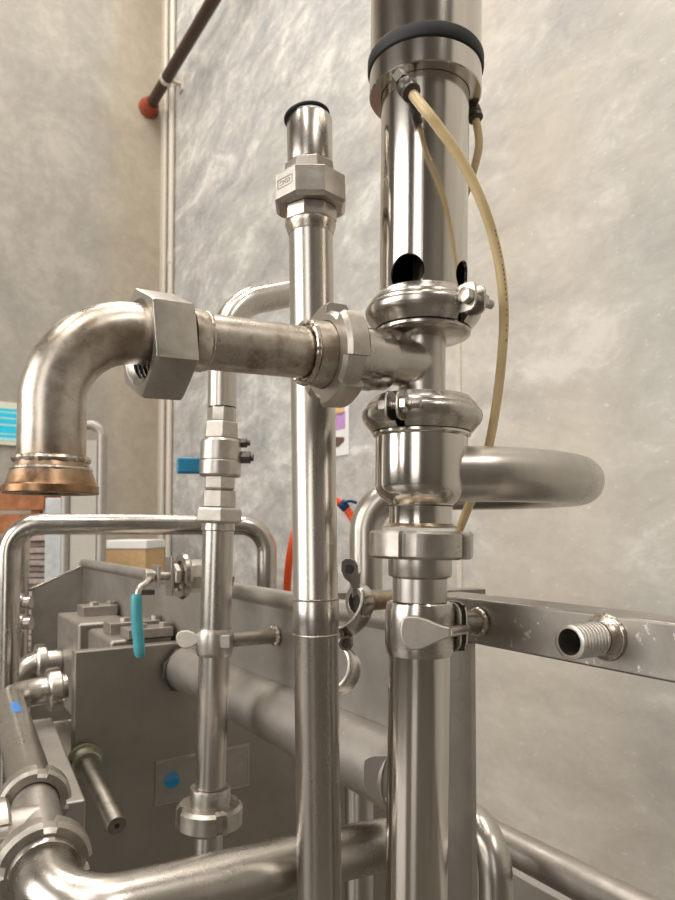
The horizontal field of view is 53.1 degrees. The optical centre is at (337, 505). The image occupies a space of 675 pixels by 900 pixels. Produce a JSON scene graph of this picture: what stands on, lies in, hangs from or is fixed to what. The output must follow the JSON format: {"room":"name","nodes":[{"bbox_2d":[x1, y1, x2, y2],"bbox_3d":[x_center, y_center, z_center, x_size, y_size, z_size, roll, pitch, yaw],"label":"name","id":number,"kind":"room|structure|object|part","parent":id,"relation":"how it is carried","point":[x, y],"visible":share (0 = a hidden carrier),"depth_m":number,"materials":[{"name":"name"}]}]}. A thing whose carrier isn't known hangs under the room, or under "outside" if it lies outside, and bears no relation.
{"room":"processing plant","nodes":[
{"label":"processing plant","id":0,"kind":"room"},
{"bbox_2d":[0,0,161,539],"bbox_3d":[-6.371,-2.511,4.025,11.200,8.200,0.202,1,-2,-33],"label":"wall","id":1,"kind":"structure","parent":0,"point":[80,160],"depth_m":6.49,"materials":[{"name":"beige paint"}]},
{"bbox_2d":[0,402,16,445],"bbox_3d":[-3.125,-0.738,5.927,0.628,0.385,0.040,1,-2,-33],"label":"sign board","id":2,"kind":"object","parent":1,"relation":"attached to","point":[8,410],"visible":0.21,"depth_m":6.03,"materials":[{"name":"blue paper"}]},
{"bbox_2d":[175,782,242,839],"bbox_3d":[-0.160,0.377,0.847,0.083,0.050,0.082,0,-2,0],"label":"nut","id":3,"kind":"object","parent":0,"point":[201,815],"visible":0.95,"depth_m":0.82,"materials":[{"name":"metal"}]},
{"bbox_2d":[194,835,222,855],"bbox_3d":[-0.163,0.507,0.843,0.040,0.213,0.036,0,-2,0],"label":"pipe","id":4,"kind":"object","parent":3,"relation":"attached to","point":[210,845],"visible":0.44,"depth_m":0.83,"materials":[{"name":"metal"}]},
{"bbox_2d":[195,523,234,791],"bbox_3d":[-0.154,0.187,0.854,0.048,0.331,0.042,0,-2,0],"label":"pipe","id":5,"kind":"object","parent":3,"relation":"attached to","point":[217,538],"visible":0.96,"depth_m":0.84,"materials":[{"name":"metal"}]},
{"bbox_2d":[176,627,233,657],"bbox_3d":[-0.167,0.171,0.854,0.070,0.035,0.048,0,-2,0],"label":"clip","id":6,"kind":"object","parent":5,"relation":"attached to","point":[209,643],"visible":0.89,"depth_m":0.83,"materials":[{"name":"metal"}]},
{"bbox_2d":[196,507,241,523],"bbox_3d":[-0.151,0.012,0.860,0.061,0.020,0.061,0,-2,0],"label":"hexagon union","id":7,"kind":"object","parent":5,"relation":"attached to","point":[203,514],"visible":0.99,"depth_m":0.84,"materials":[{"name":"metal"}]},
{"bbox_2d":[176,406,253,507],"bbox_3d":[-0.160,-0.061,0.878,0.097,0.128,0.062,-2,-3,42],"label":"valve","id":8,"kind":"object","parent":7,"relation":"on","point":[220,460],"visible":1,"depth_m":0.85,"materials":[{"name":"metal"}]},
{"bbox_2d":[208,280,289,408],"bbox_3d":[-0.089,-0.274,0.918,0.187,0.299,0.043,2,-3,-41],"label":"pipe","id":9,"kind":"object","parent":8,"relation":"on","point":[251,301],"visible":0.28,"depth_m":0.87,"materials":[{"name":"metal"}]},
{"bbox_2d":[164,0,674,899],"bbox_3d":[2.291,-2.624,0.787,0.203,8.200,14.670,1,-2,-33],"label":"wall","id":10,"kind":"structure","parent":0,"point":[575,174],"depth_m":2.80,"materials":[{"name":"concrete"}]},
{"bbox_2d":[157,0,163,538],"bbox_3d":[-1.777,-2.413,6.846,0.024,8.160,0.070,1,-2,-33],"label":"trim","id":11,"kind":"structure","parent":10,"relation":"attached to","point":[159,402],"depth_m":6.86,"materials":[{"name":"metal"}]},
{"bbox_2d":[159,0,168,538],"bbox_3d":[-1.722,-2.377,6.712,0.053,8.080,0.053,0,-2,0],"label":"conduit","id":12,"kind":"object","parent":10,"relation":"attached to","point":[166,2],"visible":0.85,"depth_m":6.71,"materials":[{"name":"metal"}]},
{"bbox_2d":[165,0,175,556],"bbox_3d":[-1.614,-2.383,6.539,0.062,8.080,0.062,0,-2,0],"label":"conduit","id":13,"kind":"object","parent":10,"relation":"attached to","point":[170,255],"visible":0.67,"depth_m":6.53,"materials":[{"name":"metal"}]},
{"bbox_2d":[139,0,221,118],"bbox_3d":[-0.352,-4.105,4.532,0.248,0.200,5.599,1,-2,-33],"label":"pipe","id":14,"kind":"object","parent":10,"relation":"attached to","point":[149,105],"visible":1,"depth_m":6.13,"materials":[{"name":"brown metal"}]},
{"bbox_2d":[335,405,348,455],"bbox_3d":[-0.016,-0.455,4.072,0.006,0.314,0.300,1,-2,-33],"label":"poster","id":15,"kind":"object","parent":10,"relation":"attached to","point":[341,414],"visible":0.37,"depth_m":4.00,"materials":[{"name":"paper"}]},
{"bbox_2d":[455,343,462,587],"bbox_3d":[0.570,-2.538,3.247,0.008,8.100,0.032,1,-2,-33],"label":"trim","id":16,"kind":"structure","parent":10,"relation":"attached to","point":[457,346],"depth_m":3.17,"materials":[{"name":"grey metal"}]},
{"bbox_2d":[477,864,558,899],"bbox_3d":[-2.852,1.444,-1.903,14.800,0.120,17.200,1,-2,-33],"label":"floor","id":17,"kind":"structure","parent":0,"point":[522,890],"depth_m":2.71,"materials":[{"name":"concrete"}]},
{"bbox_2d":[0,485,60,553],"bbox_3d":[-2.351,0.746,4.877,0.716,1.750,0.640,0,-2,0],"label":"wooden crate","id":18,"kind":"object","parent":17,"relation":"on","point":[36,504],"visible":0.03,"depth_m":4.59,"materials":[{"name":"brown wood"}]},
{"bbox_3d":[-2.063,0.748,4.617,0.060,1.727,0.050,0,-2,0],"label":"post","id":19,"kind":"part","parent":18,"relation":"part of","materials":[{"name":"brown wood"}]},
{"bbox_2d":[28,535,44,711],"bbox_3d":[-1.519,0.864,3.574,0.222,1.421,0.466,0,-2,0],"label":"stack","id":20,"kind":"object","parent":17,"relation":"on","point":[37,542],"visible":0.03,"depth_m":3.39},
{"bbox_2d":[44,498,60,722],"bbox_3d":[-1.259,0.755,3.015,0.080,1.581,0.080,0,-2,0],"label":"square post","id":21,"kind":"object","parent":17,"relation":"on","point":[53,505],"visible":0.23,"depth_m":3.00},
{"bbox_2d":[58,420,107,721],"bbox_3d":[-0.976,0.605,2.580,0.174,1.872,0.036,0,-2,0],"label":"stand","id":22,"kind":"object","parent":17,"relation":"on","point":[73,548],"visible":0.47,"depth_m":2.59,"materials":[{"name":"grey metal"}]},
{"bbox_2d":[106,539,164,570],"bbox_3d":[-1.190,0.892,3.971,0.242,1.385,0.412,0,-2,0],"label":"cardboard box","id":23,"kind":"object","parent":17,"relation":"on","point":[141,553],"visible":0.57,"depth_m":3.79,"materials":[{"name":"cardboard"}]},
{"bbox_3d":[-1.190,0.224,3.995,0.242,0.048,0.412,0,-2,0],"label":"lid","id":24,"kind":"part","parent":23,"relation":"part of","materials":[{"name":"cardboard"}]},
{"bbox_2d":[0,514,276,788],"bbox_3d":[-0.379,0.746,1.295,0.522,1.460,0.040,0,-2,-12],"label":"pipe","id":25,"kind":"object","parent":17,"relation":"on","point":[12,541],"visible":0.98,"depth_m":1.28,"materials":[{"name":"metal"}]},
{"bbox_2d":[19,518,264,658],"bbox_3d":[-0.504,0.757,1.750,0.657,1.469,0.034,0,-2,-5],"label":"hoop","id":26,"kind":"object","parent":17,"relation":"on","point":[25,552],"visible":0.08,"depth_m":1.73,"materials":[{"name":"metal"}]},
{"bbox_2d":[54,601,385,899],"bbox_3d":[-0.280,0.853,1.469,0.677,1.277,0.524,1,-2,-33],"label":"machine","id":27,"kind":"object","parent":17,"relation":"on","point":[119,702],"visible":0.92,"depth_m":1.16,"materials":[{"name":"metal"}]},
{"bbox_2d":[20,614,33,631],"bbox_3d":[-0.732,0.267,1.542,0.068,0.040,0.040,0,-2,0],"label":"pipe stub","id":28,"kind":"object","parent":27,"relation":"attached to","point":[26,623],"visible":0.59,"depth_m":1.53,"materials":[{"name":"metal"}]},
{"bbox_2d":[20,593,33,610],"bbox_3d":[-0.756,0.226,1.593,0.070,0.040,0.040,0,-2,0],"label":"pipe stub","id":29,"kind":"object","parent":27,"relation":"attached to","point":[26,601],"visible":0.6,"depth_m":1.58,"materials":[{"name":"metal"}]},
{"bbox_2d":[0,674,68,779],"bbox_3d":[-0.427,0.303,0.915,0.108,0.055,0.494,1,-2,-20],"label":"pipe","id":30,"kind":"object","parent":27,"relation":"attached to","point":[20,744],"visible":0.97,"depth_m":0.88,"materials":[{"name":"metal"}]},
{"bbox_2d":[11,782,61,830],"bbox_3d":[-0.310,0.307,0.640,0.094,0.062,0.111,1,-2,-28],"label":"manifold tee","id":31,"kind":"object","parent":30,"relation":"attached to","point":[37,799],"visible":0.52,"depth_m":0.65,"materials":[{"name":"metal"}]},
{"bbox_2d":[0,796,11,843],"bbox_3d":[-0.315,0.307,0.626,0.018,0.069,0.069,1,-2,-33],"label":"nut","id":32,"kind":"object","parent":31,"relation":"attached to","point":[5,810],"visible":0.48,"depth_m":0.61,"materials":[{"name":"metal"}]},
{"bbox_2d":[0,764,70,815],"bbox_3d":[-0.310,0.301,0.692,0.069,0.070,0.026,1,-2,-29],"label":"nut","id":33,"kind":"object","parent":31,"relation":"attached to","point":[52,775],"visible":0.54,"depth_m":0.69,"materials":[{"name":"metal"}]},
{"bbox_2d":[44,667,64,710],"bbox_3d":[-0.475,0.307,1.133,0.025,0.071,0.070,1,-2,-33],"label":"nut","id":34,"kind":"object","parent":30,"relation":"attached to","point":[54,675],"visible":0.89,"depth_m":1.11,"materials":[{"name":"metal"}]},
{"bbox_2d":[19,649,61,681],"bbox_3d":[-0.677,0.415,1.485,0.124,0.188,0.053,1,-2,-33],"label":"pipe","id":35,"kind":"object","parent":27,"relation":"attached to","point":[28,663],"visible":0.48,"depth_m":1.47,"materials":[{"name":"metal"}]},
{"bbox_2d":[33,644,48,677],"bbox_3d":[-0.659,0.348,1.499,0.022,0.082,0.082,1,-2,-33],"label":"nut","id":36,"kind":"object","parent":35,"relation":"attached to","point":[41,651],"visible":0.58,"depth_m":1.47,"materials":[{"name":"metal"}]},
{"bbox_2d":[33,718,85,828],"bbox_3d":[-0.421,0.382,0.957,0.068,0.060,0.397,1,-2,-28],"label":"beam","id":37,"kind":"structure","parent":27,"relation":"attached to","point":[56,756],"depth_m":0.93,"materials":[{"name":"metal"}]},
{"bbox_2d":[68,743,126,834],"bbox_3d":[-0.353,0.412,1.000,0.057,0.074,0.204,1,-2,-33],"label":"stud","id":38,"kind":"object","parent":27,"relation":"attached to","point":[86,760],"visible":0.88,"depth_m":1.00,"materials":[{"name":"metal"}]},
{"bbox_3d":[-0.349,0.421,0.994,0.027,0.056,0.190,1,-2,-33],"label":"rod","id":39,"kind":"part","parent":38,"relation":"part of","materials":[{"name":"metal"}]},
{"bbox_3d":[-0.545,0.235,1.534,0.075,0.022,0.060,1,-2,-33],"label":"plate","id":40,"kind":"part","parent":27,"relation":"part of","materials":[{"name":"metal"}]},
{"bbox_3d":[-0.388,0.226,1.276,0.094,0.021,0.050,1,-2,-33],"label":"plate","id":41,"kind":"part","parent":27,"relation":"part of","materials":[{"name":"metal"}]},
{"bbox_3d":[-0.344,0.226,1.218,0.081,0.017,0.050,1,-2,-33],"label":"plate","id":42,"kind":"part","parent":27,"relation":"part of","materials":[{"name":"metal"}]},
{"bbox_2d":[30,559,387,809],"bbox_3d":[-0.357,0.337,1.216,0.148,0.427,1.440,1,-2,-33],"label":"tank","id":43,"kind":"object","parent":27,"relation":"attached to","point":[261,702],"visible":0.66,"depth_m":0.91,"materials":[{"name":"metal"}]},
{"bbox_2d":[131,553,234,657],"bbox_3d":[-0.223,0.134,0.953,0.159,0.135,0.065,2,-3,-45],"label":"valve","id":44,"kind":"object","parent":43,"relation":"attached to","point":[182,575],"visible":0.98,"depth_m":0.93,"materials":[{"name":"metal"}]},
{"bbox_3d":[-0.260,0.107,0.917,0.012,0.039,0.050,-1,-2,21],"label":"lever arm","id":45,"kind":"part","parent":44,"relation":"part of","materials":[{"name":"metal"}]},
{"bbox_3d":[-0.251,0.097,0.936,0.004,0.030,0.026,1,-2,-33],"label":"mount plate","id":46,"kind":"part","parent":44,"relation":"part of","materials":[{"name":"metal"}]},
{"bbox_3d":[-0.244,0.098,0.941,0.030,0.013,0.012,1,-2,-33],"label":"stem","id":47,"kind":"part","parent":44,"relation":"part of","materials":[{"name":"metal"}]},
{"bbox_3d":[-0.235,0.098,0.947,0.004,0.054,0.026,1,-2,-33],"label":"mount plate","id":48,"kind":"part","parent":44,"relation":"part of","materials":[{"name":"metal"}]},
{"bbox_3d":[-0.302,0.215,1.244,0.004,0.157,1.420,1,-2,-33],"label":"plate","id":49,"kind":"part","parent":43,"relation":"part of","materials":[{"name":"metal"}]},
{"bbox_2d":[233,625,280,646],"bbox_3d":[-0.109,0.173,0.885,0.066,0.028,0.028,1,-2,-32],"label":"stud","id":50,"kind":"object","parent":43,"relation":"attached to","point":[271,636],"visible":0.94,"depth_m":0.88,"materials":[{"name":"metal"}]},
{"bbox_2d":[338,587,485,599],"bbox_3d":[0.088,0.109,0.827,0.198,0.013,0.024,1,-2,-18],"label":"bar","id":51,"kind":"object","parent":43,"relation":"on","point":[341,594],"visible":0.24,"depth_m":0.83,"materials":[{"name":"metal"}]},
{"bbox_2d":[283,497,356,590],"bbox_3d":[-0.024,0.203,1.441,0.183,0.445,0.121,0,-2,0],"label":"hose","id":52,"kind":"object","parent":27,"relation":"attached to","point":[343,504],"visible":0.27,"depth_m":1.39,"materials":[{"name":"orange rubber"}]},
{"bbox_2d":[345,787,372,899],"bbox_3d":[0.030,0.901,0.919,0.090,1.163,0.090,0,-2,0],"label":"machine leg","id":53,"kind":"object","parent":17,"relation":"on","point":[358,808],"visible":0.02,"depth_m":0.92,"materials":[{"name":"metal"}]},
{"bbox_2d":[386,600,450,899],"bbox_3d":[0.067,0.275,0.561,0.057,0.391,0.052,0,-2,0],"label":"pipe","id":54,"kind":"object","parent":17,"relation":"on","point":[418,712],"visible":0.73,"depth_m":0.54,"materials":[{"name":"metal"}]},
{"bbox_2d":[388,559,451,603],"bbox_3d":[0.070,0.062,0.568,0.054,0.036,0.054,0,-2,0],"label":"adapter sleeve","id":55,"kind":"object","parent":54,"relation":"attached to","point":[414,581],"visible":0.88,"depth_m":0.55,"materials":[{"name":"metal"}]},
{"bbox_2d":[369,530,472,559],"bbox_3d":[0.070,0.032,0.569,0.087,0.024,0.088,0,-2,0],"label":"nut","id":56,"kind":"object","parent":55,"relation":"attached to","point":[383,544],"visible":1,"depth_m":0.53,"materials":[{"name":"metal"}]},
{"bbox_2d":[381,523,459,527],"bbox_3d":[0.070,0.017,0.570,0.067,0.004,0.067,0,-2,0],"label":"ring","id":57,"kind":"object","parent":56,"relation":"on","point":[392,525],"visible":1,"depth_m":0.54,"materials":[{"name":"metal"}]},
{"bbox_2d":[385,600,470,659],"bbox_3d":[0.076,0.102,0.564,0.073,0.043,0.080,0,-2,0],"label":"clip","id":58,"kind":"object","parent":54,"relation":"attached to","point":[411,632],"visible":0.88,"depth_m":0.54,"materials":[{"name":"metal"}]},
{"bbox_2d":[448,642,476,899],"bbox_3d":[0.107,0.799,0.621,0.006,1.346,0.062,1,-2,-33],"label":"post","id":59,"kind":"object","parent":17,"relation":"on","point":[462,857],"visible":0.56,"depth_m":0.62,"materials":[{"name":"metal"}]},
{"bbox_2d":[7,818,385,899],"bbox_3d":[-0.101,0.330,0.611,0.362,0.085,0.105,1,-2,-22],"label":"pipe","id":60,"kind":"object","parent":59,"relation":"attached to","point":[49,867],"visible":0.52,"depth_m":0.58,"materials":[{"name":"metal"}]},
{"bbox_2d":[0,815,91,899],"bbox_3d":[-0.260,0.315,0.596,0.081,0.082,0.027,1,-2,-30],"label":"nut","id":61,"kind":"object","parent":60,"relation":"attached to","point":[68,828],"visible":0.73,"depth_m":0.59,"materials":[{"name":"metal"}]},
{"bbox_2d":[289,226,341,899],"bbox_3d":[-0.019,0.126,0.596,0.050,0.757,0.042,0,-2,0],"label":"pipe","id":62,"kind":"object","parent":60,"relation":"attached to","point":[315,599],"visible":0.99,"depth_m":0.58,"materials":[{"name":"metal"}]},
{"bbox_2d":[275,153,345,235],"bbox_3d":[-0.024,-0.275,0.610,0.063,0.065,0.063,0,-2,0],"label":"hexagon union","id":63,"kind":"object","parent":62,"relation":"on","point":[309,191],"visible":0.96,"depth_m":0.59,"materials":[{"name":"metal"}]},
{"bbox_2d":[287,106,332,161],"bbox_3d":[-0.025,-0.329,0.612,0.042,0.043,0.041,0,-2,0],"label":"pipe stub","id":64,"kind":"object","parent":63,"relation":"on","point":[309,128],"visible":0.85,"depth_m":0.59,"materials":[{"name":"metal"}]},
{"bbox_2d":[284,100,329,126],"bbox_3d":[-0.028,-0.352,0.613,0.042,0.010,0.042,0,-2,0],"label":"gasket","id":65,"kind":"object","parent":64,"relation":"on","point":[308,102],"visible":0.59,"depth_m":0.60,"materials":[{"name":"black rubber"}]},
{"bbox_2d":[338,558,374,694],"bbox_3d":[0.015,0.117,0.651,0.041,0.135,0.044,-1,-2,25],"label":"clip","id":66,"kind":"object","parent":62,"relation":"attached to","point":[360,601],"visible":0.91,"depth_m":0.65,"materials":[{"name":"metal"}]},
{"bbox_2d":[372,591,392,610],"bbox_3d":[0.047,0.094,0.673,0.036,0.018,0.018,1,-2,-33],"label":"stud","id":67,"kind":"object","parent":66,"relation":"attached to","point":[381,598],"visible":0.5,"depth_m":0.66,"materials":[{"name":"metal"}]},
{"bbox_2d":[350,426,604,589],"bbox_3d":[0.150,0.070,0.760,0.264,0.252,0.467,0,-2,0],"label":"valve","id":68,"kind":"object","parent":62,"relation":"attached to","point":[423,474],"visible":0.97,"depth_m":0.55,"materials":[{"name":"metal"}]},
{"bbox_2d":[361,313,470,391],"bbox_3d":[0.049,-0.120,0.561,0.135,0.082,0.084,1,-2,-31],"label":"fitting","id":69,"kind":"object","parent":68,"relation":"attached to","point":[407,353],"visible":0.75,"depth_m":0.55,"materials":[{"name":"metal"}]},
{"bbox_2d":[194,308,339,388],"bbox_3d":[-0.057,-0.118,0.498,0.117,0.052,0.052,1,-2,-31],"label":"pipe","id":70,"kind":"object","parent":69,"relation":"attached to","point":[307,352],"visible":0.88,"depth_m":0.48,"materials":[{"name":"metal"}]},
{"bbox_2d":[1,301,152,495],"bbox_3d":[-0.155,-0.074,0.440,0.114,0.134,0.056,1,-2,-31],"label":"pipe","id":71,"kind":"object","parent":70,"relation":"attached to","point":[58,376],"visible":0.98,"depth_m":0.41,"materials":[{"name":"metal"}]},
{"bbox_2d":[123,288,198,399],"bbox_3d":[-0.122,-0.110,0.461,0.032,0.076,0.068,1,-2,-35],"label":"nut","id":72,"kind":"object","parent":71,"relation":"attached to","point":[175,355],"visible":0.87,"depth_m":0.44,"materials":[{"name":"metal"}]},
{"bbox_2d":[305,302,370,407],"bbox_3d":[-0.002,-0.118,0.530,0.023,0.080,0.080,1,-2,-31],"label":"nut","id":73,"kind":"object","parent":69,"relation":"attached to","point":[352,327],"visible":0.73,"depth_m":0.51,"materials":[{"name":"metal"}]},
{"bbox_2d":[362,389,482,433],"bbox_3d":[0.071,-0.076,0.567,0.102,0.030,0.113,0,-2,0],"label":"clamp","id":74,"kind":"object","parent":69,"relation":"attached to","point":[412,407],"visible":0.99,"depth_m":0.53,"materials":[{"name":"metal"}]},
{"bbox_2d":[368,0,483,291],"bbox_3d":[0.078,-0.350,0.584,0.106,0.348,0.099,1,-2,-26],"label":"valve actuator","id":75,"kind":"object","parent":69,"relation":"on","point":[434,48],"visible":0.89,"depth_m":0.55,"materials":[{"name":"metal"}]},
{"bbox_3d":[0.074,-0.265,0.580,0.020,0.171,0.017,0,-2,0],"label":"stem","id":76,"kind":"part","parent":75,"relation":"part of","materials":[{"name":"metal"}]},
{"bbox_2d":[408,89,508,531],"bbox_3d":[0.108,-0.128,0.567,0.070,0.397,0.142,-1,-2,21],"label":"air hose","id":77,"kind":"object","parent":75,"relation":"attached to","point":[414,96],"visible":0.8,"depth_m":0.55,"materials":[{"name":"beige plastic"}]},
{"bbox_2d":[468,118,482,196],"bbox_3d":[0.111,-0.282,0.618,0.014,0.130,0.057,1,-2,-34],"label":"air hose","id":78,"kind":"object","parent":75,"relation":"attached to","point":[477,128],"visible":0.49,"depth_m":0.60,"materials":[{"name":"beige plastic"}]},
{"bbox_2d":[365,280,494,329],"bbox_3d":[0.075,-0.164,0.574,0.104,0.030,0.102,0,-2,0],"label":"clamp","id":79,"kind":"object","parent":69,"relation":"attached to","point":[418,298],"visible":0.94,"depth_m":0.54,"materials":[{"name":"metal"}]},
{"bbox_2d":[447,592,674,682],"bbox_3d":[0.242,0.097,0.427,0.082,0.042,0.558,1,-2,-33],"label":"rail","id":80,"kind":"object","parent":59,"relation":"on","point":[638,643],"visible":0.99,"depth_m":0.49,"materials":[{"name":"metal"}]},
{"bbox_2d":[468,607,488,636],"bbox_3d":[0.113,0.103,0.596,0.034,0.027,0.026,1,-2,-33],"label":"stud","id":81,"kind":"object","parent":80,"relation":"attached to","point":[477,618],"visible":0.49,"depth_m":0.59,"materials":[{"name":"metal"}]},
{"bbox_2d":[476,803,512,899],"bbox_3d":[0.149,0.865,0.809,0.038,1.028,0.203,1,-2,-18],"label":"pipe","id":82,"kind":"object","parent":17,"relation":"on","point":[494,863],"visible":0.69,"depth_m":0.74,"materials":[{"name":"metal"}]},
{"bbox_2d":[495,819,661,899],"bbox_3d":[0.392,0.409,0.557,0.041,0.041,0.932,1,-2,-33],"label":"pipe","id":83,"kind":"object","parent":82,"relation":"attached to","point":[558,870],"visible":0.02,"depth_m":0.75,"materials":[{"name":"metal"}]}
]}

